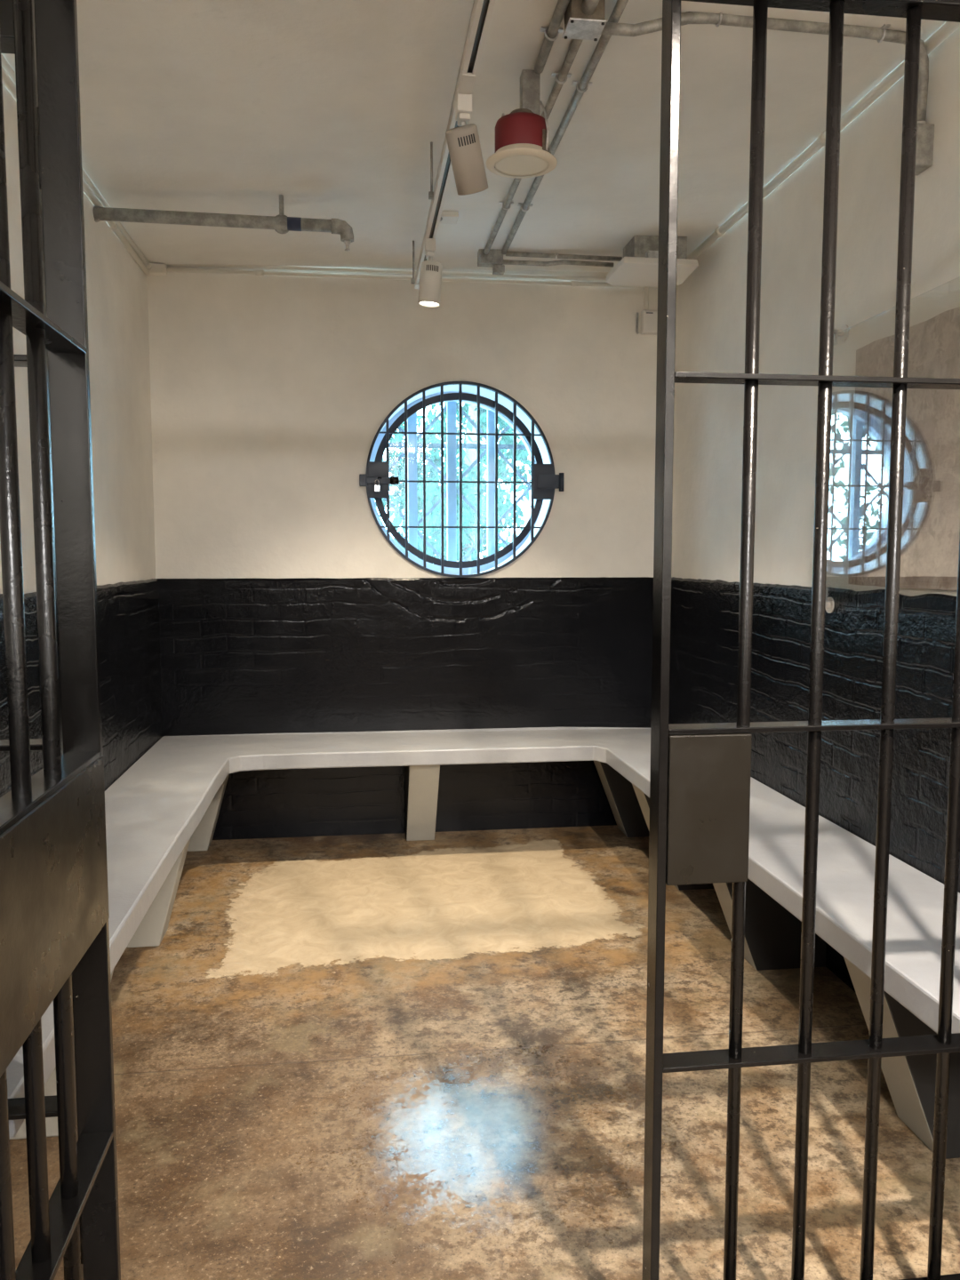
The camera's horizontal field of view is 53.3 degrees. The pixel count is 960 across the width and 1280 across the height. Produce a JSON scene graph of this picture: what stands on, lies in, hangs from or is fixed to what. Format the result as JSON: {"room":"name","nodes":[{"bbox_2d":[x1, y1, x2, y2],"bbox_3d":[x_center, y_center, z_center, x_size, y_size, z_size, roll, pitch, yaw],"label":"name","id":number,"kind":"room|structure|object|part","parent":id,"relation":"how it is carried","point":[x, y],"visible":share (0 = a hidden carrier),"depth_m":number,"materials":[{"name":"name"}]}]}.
{"room":"prison interior","nodes":[
{"label":"prison interior","id":0,"kind":"room"},
{"bbox_2d":[0,83,155,593],"bbox_3d":[-1.106,-0.094,0.784,0.150,2.750,7.350,-1,5,-7],"label":"wall","id":1,"kind":"structure","parent":0,"point":[116,286],"depth_m":3.64,"materials":[{"name":"beige paint"}]},
{"bbox_2d":[0,53,148,265],"bbox_3d":[-1.129,-1.434,1.524,0.031,0.031,5.550,-1,5,-7],"label":"conduit","id":2,"kind":"object","parent":1,"relation":"attached to","point":[5,65],"visible":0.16,"depth_m":3.42,"materials":[{"name":"grey metal"}]},
{"bbox_2d":[1,66,150,274],"bbox_3d":[-1.130,-1.403,1.527,0.031,0.031,5.550,-1,5,-7],"label":"conduit","id":3,"kind":"object","parent":1,"relation":"attached to","point":[8,83],"visible":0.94,"depth_m":3.44,"materials":[{"name":"grey metal"}]},
{"bbox_2d":[0,578,162,797],"bbox_3d":[-1.034,0.645,0.929,0.012,1.253,7.190,-1,5,-7],"label":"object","id":4,"kind":"structure","parent":1,"relation":"attached to","point":[128,612],"depth_m":3.68,"materials":[{"name":"black brick"}]},
{"bbox_2d":[146,264,657,578],"bbox_3d":[-0.311,-0.469,4.787,2.760,2.800,0.420,-1,5,-7],"label":"wall","id":5,"kind":"structure","parent":0,"point":[270,396],"depth_m":4.49,"materials":[{"name":"beige paint"}]},
{"bbox_2d":[146,262,167,275],"bbox_3d":[-1.453,-1.665,4.283,0.087,0.042,0.075,-1,5,-7],"label":"junction box","id":6,"kind":"object","parent":5,"relation":"attached to","point":[155,268],"visible":0.73,"depth_m":4.28,"materials":[{"name":"beige paint"}]},
{"bbox_2d":[166,264,606,281],"bbox_3d":[-0.248,-1.715,4.464,2.350,0.022,0.019,-1,5,-7],"label":"conduit","id":7,"kind":"object","parent":5,"relation":"attached to","point":[284,268],"visible":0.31,"depth_m":4.43,"materials":[{"name":"white metal"}]},
{"bbox_2d":[157,576,653,839],"bbox_3d":[-0.284,0.323,4.643,2.460,1.248,0.010,-1,5,-7],"label":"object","id":8,"kind":"structure","parent":5,"relation":"attached to","point":[239,656],"depth_m":4.62,"materials":[{"name":"black brick"}]},
{"bbox_2d":[166,267,657,288],"bbox_3d":[-0.248,-1.690,4.466,2.350,0.029,0.025,-1,5,-7],"label":"conduit","id":9,"kind":"object","parent":5,"relation":"attached to","point":[169,269],"visible":0.81,"depth_m":4.43,"materials":[{"name":"white metal"}]},
{"bbox_2d":[369,392,538,575],"bbox_3d":[-0.127,-0.790,4.872,0.940,0.940,0.075,-1,5,-7],"label":"window","id":10,"kind":"structure","parent":5,"relation":"in","point":[451,405],"depth_m":4.87,"materials":[{"name":"blue"}]},
{"bbox_2d":[383,403,530,561],"bbox_3d":[-0.139,-0.798,4.963,1.040,1.040,0.040,-1,5,-7],"label":"lattice","id":11,"kind":"object","parent":5,"relation":"attached to","point":[391,444],"visible":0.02,"depth_m":4.96,"materials":[{"name":"blue"}]},
{"bbox_2d":[359,381,564,577],"bbox_3d":[-0.085,-0.766,4.588,0.980,0.930,0.120,-1,5,-7],"label":"window grille","id":12,"kind":"object","parent":5,"relation":"in","point":[544,481],"visible":1,"depth_m":4.58,"materials":[{"name":"black metal"}]},
{"bbox_2d":[374,479,380,491],"bbox_3d":[-0.482,-0.724,4.481,0.028,0.058,0.014,-1,5,-7],"label":"padlock","id":13,"kind":"object","parent":12,"relation":"hanging from","point":[377,488],"visible":1,"depth_m":4.48,"materials":[{"name":"silver metal"}]},
{"bbox_3d":[-0.480,-0.756,4.514,0.098,0.170,0.009,-1,5,-7],"label":"plate","id":14,"kind":"part","parent":12,"relation":"part of","materials":[{"name":"black metal"}]},
{"bbox_3d":[-0.405,-0.752,4.507,0.040,0.039,0.040,-1,5,-7],"label":"bolt knob","id":15,"kind":"part","parent":12,"relation":"part of","materials":[{"name":"black metal"}]},
{"bbox_3d":[0.306,-0.765,4.616,0.102,0.170,0.009,-1,5,-7],"label":"plate","id":16,"kind":"part","parent":12,"relation":"part of","materials":[{"name":"black metal"}]},
{"bbox_2d":[635,286,657,335],"bbox_3d":[0.809,-1.616,4.597,0.110,0.280,0.046,-1,5,-7],"label":"wall sensor","id":17,"kind":"object","parent":5,"relation":"attached to","point":[649,317],"visible":0.78,"depth_m":4.59,"materials":[{"name":"white plastic"}]},
{"bbox_2d":[1,0,946,271],"bbox_3d":[0.172,-1.487,0.955,2.860,0.183,7.700,-1,5,-7],"label":"ceiling","id":18,"kind":"structure","parent":0,"point":[335,108],"depth_m":2.92,"materials":[{"name":"paint"}]},
{"bbox_2d":[92,194,353,251],"bbox_3d":[-0.944,-1.543,3.506,0.956,0.188,0.053,-1,5,-7],"label":"pipe","id":19,"kind":"object","parent":18,"relation":"hanging from","point":[281,223],"visible":0.92,"depth_m":3.50,"materials":[{"name":"grey metal"}]},
{"bbox_2d":[439,210,458,223],"bbox_3d":[-0.123,-1.642,3.636,0.103,0.043,0.340,-1,5,-7],"label":"junction box","id":20,"kind":"object","parent":18,"relation":"attached to","point":[447,217],"visible":0.34,"depth_m":3.73,"materials":[{"name":"white plastic"}]},
{"bbox_2d":[411,0,495,288],"bbox_3d":[-0.092,-1.491,2.733,0.054,0.203,2.782,-1,5,-7],"label":"track","id":21,"kind":"object","parent":18,"relation":"hanging from","point":[482,11],"visible":0.69,"depth_m":2.37,"materials":[{"name":"white plastic"}]},
{"bbox_3d":[-0.283,-1.618,4.073,0.009,0.184,0.009,-1,5,-7],"label":"hanger rod","id":22,"kind":"part","parent":21,"relation":"part of","materials":[{"name":"grey metal"}]},
{"bbox_2d":[418,238,442,307],"bbox_3d":[-0.182,-1.341,3.487,0.090,0.236,0.091,-1,5,-7],"label":"spotlight","id":23,"kind":"object","parent":21,"relation":"hanging from","point":[430,276],"visible":1,"depth_m":3.46,"materials":[{"name":"white plastic"}]},
{"bbox_3d":[-0.157,-1.534,3.105,0.009,0.184,0.009,-1,5,-7],"label":"hanger rod","id":24,"kind":"part","parent":21,"relation":"part of","materials":[{"name":"grey metal"}]},
{"bbox_2d":[445,92,487,195],"bbox_3d":[-0.034,-1.246,2.406,0.082,0.238,0.142,2,5,23],"label":"spotlight","id":25,"kind":"object","parent":21,"relation":"hanging from","point":[463,142],"visible":1,"depth_m":2.38,"materials":[{"name":"white plastic"}]},
{"bbox_2d":[477,248,504,274],"bbox_3d":[0.050,-1.675,4.233,0.118,0.094,0.060,-1,5,-7],"label":"junction box","id":26,"kind":"object","parent":18,"relation":"attached to","point":[494,259],"visible":0.94,"depth_m":4.21,"materials":[{"name":"grey metal"}]},
{"bbox_2d":[486,69,557,178],"bbox_3d":[0.115,-1.448,2.642,0.197,0.263,0.197,-1,5,-7],"label":"fire alarm","id":27,"kind":"object","parent":18,"relation":"in","point":[522,136],"visible":1,"depth_m":2.61,"materials":[{"name":"red painted metal"},{"name":"cream white plastic"},{"name":"galvanised steel"}]},
{"bbox_2d":[494,108,546,152],"bbox_3d":[0.115,-1.401,2.646,0.149,0.109,0.149,-1,5,-7],"label":"hood","id":28,"kind":"object","parent":27,"relation":"attached to","point":[522,127],"depth_m":2.58,"materials":[{"name":"red metal"}]},
{"bbox_2d":[494,153,548,175],"bbox_3d":[0.115,-1.319,2.653,0.151,0.002,0.151,-1,5,-7],"label":"diffuser","id":29,"kind":"object","parent":27,"relation":"attached to","point":[505,164],"depth_m":2.65,"materials":[{"name":"beige plastic"}]},
{"bbox_2d":[483,39,582,254],"bbox_3d":[0.145,-1.620,3.288,0.056,0.028,1.820,-1,5,-7],"label":"conduit","id":30,"kind":"object","parent":18,"relation":"attached to","point":[561,77],"visible":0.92,"depth_m":2.79,"materials":[{"name":"metal"}]},
{"bbox_2d":[534,0,569,73],"bbox_3d":[0.237,-1.509,2.025,0.058,0.031,1.200,-1,5,-7],"label":"conduit","id":31,"kind":"object","parent":18,"relation":"attached to","point":[551,32],"visible":1,"depth_m":2.43,"materials":[{"name":"metal"}]},
{"bbox_2d":[502,259,614,267],"bbox_3d":[0.349,-1.677,4.254,0.500,0.028,0.025,-1,5,-6],"label":"conduit","id":32,"kind":"object","parent":18,"relation":"attached to","point":[505,261],"visible":1,"depth_m":4.25,"materials":[{"name":"grey metal"}]},
{"bbox_2d":[505,251,622,261],"bbox_3d":[0.375,-1.707,4.262,0.525,0.029,0.052,-1,5,-7],"label":"conduit","id":33,"kind":"object","parent":18,"relation":"attached to","point":[556,255],"visible":0.92,"depth_m":4.25,"materials":[{"name":"metal"}]},
{"bbox_2d":[501,0,628,254],"bbox_3d":[0.279,-1.579,2.818,0.061,0.029,2.770,-1,5,-7],"label":"conduit","id":34,"kind":"object","parent":18,"relation":"attached to","point":[581,86],"visible":1,"depth_m":2.80,"materials":[{"name":"metal"}]},
{"bbox_2d":[561,0,607,40],"bbox_3d":[0.260,-1.520,2.300,0.092,0.063,0.168,-1,5,-7],"label":"junction box","id":35,"kind":"object","parent":18,"relation":"attached to","point":[584,20],"visible":0.98,"depth_m":2.31,"materials":[{"name":"grey metal"}]},
{"bbox_2d":[605,235,698,287],"bbox_3d":[0.746,-1.660,4.170,0.348,0.145,0.315,-1,5,-7],"label":"junction box","id":36,"kind":"object","parent":18,"relation":"attached to","point":[639,264],"depth_m":4.08,"materials":[{"name":"white plastic"}]},
{"bbox_3d":[0.759,-1.677,4.163,0.230,0.111,0.180,-1,5,-7],"label":"mount plate","id":37,"kind":"part","parent":36,"relation":"part of","materials":[{"name":"grey metal"}]},
{"bbox_2d":[600,11,928,120],"bbox_3d":[0.755,-1.475,2.439,0.921,0.216,0.084,-1,5,-13],"label":"conduit","id":38,"kind":"object","parent":18,"relation":"attached to","point":[613,28],"visible":0.84,"depth_m":2.43,"materials":[{"name":"metal"}]},
{"bbox_2d":[9,824,959,1279],"bbox_3d":[0.190,1.323,1.062,2.860,0.120,7.420,-1,5,-7],"label":"floor","id":39,"kind":"structure","parent":0,"point":[376,1056],"depth_m":2.42,"materials":[{"name":"concrete"}]},
{"bbox_2d":[0,0,83,1279],"bbox_3d":[-0.855,0.128,1.391,0.468,2.203,0.047,-1,5,-7],"label":"bars","id":40,"kind":"object","parent":39,"relation":"on","point":[16,1106],"visible":0.02,"depth_m":1.39,"materials":[{"name":"black metal"}]},
{"bbox_3d":[-0.853,-0.897,1.302,0.433,0.140,0.047,-1,5,-7],"label":"rail","id":41,"kind":"part","parent":40,"relation":"part of","materials":[{"name":"black metal"}]},
{"bbox_3d":[-0.853,-0.398,1.346,0.433,0.009,0.047,-1,5,-7],"label":"rail","id":42,"kind":"part","parent":40,"relation":"part of","materials":[{"name":"black metal"}]},
{"bbox_3d":[-0.853,0.158,1.394,0.433,0.009,0.047,-1,5,-7],"label":"rail","id":43,"kind":"part","parent":40,"relation":"part of","materials":[{"name":"black metal"}]},
{"bbox_3d":[-0.853,0.719,1.443,0.433,0.009,0.047,-1,5,-7],"label":"rail","id":44,"kind":"part","parent":40,"relation":"part of","materials":[{"name":"black metal"}]},
{"bbox_2d":[0,0,120,1279],"bbox_3d":[-0.516,0.178,0.953,0.065,2.120,0.864,-1,5,-7],"label":"door","id":45,"kind":"structure","parent":39,"relation":"on","point":[54,916],"depth_m":1.22,"materials":[{"name":"black metal"}]},
{"bbox_3d":[-0.506,-0.359,0.896,0.046,0.009,0.814,-1,5,-7],"label":"rail","id":46,"kind":"part","parent":45,"relation":"part of","materials":[{"name":"black metal"}]},
{"bbox_3d":[-0.506,0.197,0.944,0.046,0.009,0.814,-1,5,-7],"label":"rail","id":47,"kind":"part","parent":45,"relation":"part of","materials":[{"name":"black metal"}]},
{"bbox_3d":[-0.507,0.319,0.960,0.050,0.239,0.824,-1,5,-7],"label":"lock plate","id":48,"kind":"part","parent":45,"relation":"part of","materials":[{"name":"black metal"}]},
{"bbox_3d":[-0.506,0.758,0.993,0.046,0.009,0.814,-1,5,-7],"label":"rail","id":49,"kind":"part","parent":45,"relation":"part of","materials":[{"name":"black metal"}]},
{"bbox_2d":[6,727,959,1159],"bbox_3d":[-0.085,0.824,3.143,2.432,0.511,3.089,-1,5,-7],"label":"bench","id":50,"kind":"object","parent":39,"relation":"on","point":[166,805],"visible":0.62,"depth_m":3.10,"materials":[{"name":"white paint"}]},
{"bbox_2d":[642,0,959,1279],"bbox_3d":[0.803,0.109,1.605,1.050,2.203,0.054,-1,5,-7],"label":"gate","id":51,"kind":"object","parent":39,"relation":"on","point":[700,778],"visible":1,"depth_m":1.54,"materials":[{"name":"black metal"}]},
{"bbox_3d":[0.366,0.271,1.562,0.136,0.244,0.054,-1,5,-7],"label":"lock plate","id":52,"kind":"part","parent":51,"relation":"part of","materials":[{"name":"grey metal"}]},
{"bbox_3d":[0.810,0.700,1.658,1.035,0.009,0.047,-1,5,-7],"label":"rail","id":53,"kind":"part","parent":51,"relation":"part of","materials":[{"name":"black metal"}]},
{"bbox_3d":[0.810,0.139,1.609,1.035,0.009,0.047,-1,5,-7],"label":"rail","id":54,"kind":"part","parent":51,"relation":"part of","materials":[{"name":"black metal"}]},
{"bbox_3d":[0.810,-0.417,1.561,1.035,0.009,0.047,-1,5,-7],"label":"rail","id":55,"kind":"part","parent":51,"relation":"part of","materials":[{"name":"black metal"}]},
{"bbox_2d":[680,0,959,22],"bbox_3d":[0.118,-1.002,1.419,2.460,0.050,0.047,-1,5,-7],"label":"header beam","id":56,"kind":"structure","parent":51,"relation":"on","point":[932,10],"depth_m":1.48,"materials":[{"name":"black metal"}]},
{"bbox_3d":[0.810,1.152,1.698,1.035,0.009,0.047,-1,5,-7],"label":"rail","id":57,"kind":"part","parent":51,"relation":"part of","materials":[{"name":"black metal"}]},
{"bbox_2d":[671,27,959,596],"bbox_3d":[1.483,-0.138,1.117,0.150,2.780,7.350,-1,5,-7],"label":"wall","id":58,"kind":"structure","parent":0,"point":[711,302],"depth_m":3.33,"materials":[{"name":"beige paint"}]},
{"bbox_2d":[668,576,959,991],"bbox_3d":[1.392,0.617,1.242,0.014,1.255,7.190,-1,5,-7],"label":"wainscoting","id":59,"kind":"structure","parent":58,"relation":"attached to","point":[704,613],"depth_m":3.05,"materials":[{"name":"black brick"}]},
{"bbox_2d":[686,21,959,259],"bbox_3d":[1.280,-1.514,1.841,0.039,0.039,5.570,-1,5,-7],"label":"conduit","id":60,"kind":"object","parent":58,"relation":"attached to","point":[948,28],"visible":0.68,"depth_m":2.99,"materials":[{"name":"white metal"}]},
{"bbox_2d":[825,587,834,613],"bbox_3d":[1.121,-0.128,3.096,0.060,0.082,0.052,-1,5,-7],"label":"clip","id":61,"kind":"object","parent":58,"relation":"attached to","point":[830,604],"visible":0.36,"depth_m":3.09,"materials":[{"name":"white plastic"}]},
{"bbox_2d":[833,324,848,345],"bbox_3d":[1.122,-0.961,3.013,0.060,0.066,0.052,-1,5,-7],"label":"clip","id":62,"kind":"object","parent":58,"relation":"attached to","point":[844,335],"visible":0.45,"depth_m":3.00,"materials":[{"name":"white plastic"}]},
{"bbox_3d":[1.129,-0.968,3.013,0.046,0.020,0.020,-1,5,-7],"label":"arm","id":63,"kind":"part","parent":62,"relation":"part of","materials":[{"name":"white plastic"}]},
{"bbox_2d":[825,305,951,612],"bbox_3d":[1.193,-0.483,2.368,0.006,0.830,1.415,-1,5,-7],"label":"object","id":64,"kind":"object","parent":58,"relation":"attached to","point":[895,306],"visible":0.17,"depth_m":2.79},
{"bbox_2d":[848,306,959,590],"bbox_3d":[1.278,-0.456,2.068,0.004,0.729,1.835,-1,5,-7],"label":"panel","id":65,"kind":"object","parent":58,"relation":"attached to","point":[931,505],"depth_m":2.64,"materials":[{"name":"paint"}]},
{"bbox_2d":[915,120,934,175],"bbox_3d":[1.181,-1.330,2.578,0.049,0.121,0.072,-1,5,-7],"label":"junction box","id":66,"kind":"object","parent":58,"relation":"attached to","point":[925,132],"visible":0.67,"depth_m":2.54,"materials":[{"name":"metal"}]},
{"label":"outside","id":67,"kind":"structure","parent":0,"visible":0},
{"bbox_3d":[-1.247,0.717,13.616,17.000,0.100,16.900,-1,5,-7],"label":"floor","id":68,"kind":"structure","parent":67,"visible":0},
{"bbox_2d":[374,402,530,563],"bbox_3d":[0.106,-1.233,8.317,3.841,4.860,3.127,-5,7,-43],"label":"window pane","id":69,"kind":"object","parent":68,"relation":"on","point":[433,490],"visible":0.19,"depth_m":7.78,"materials":[{"name":"glass"}]}
]}

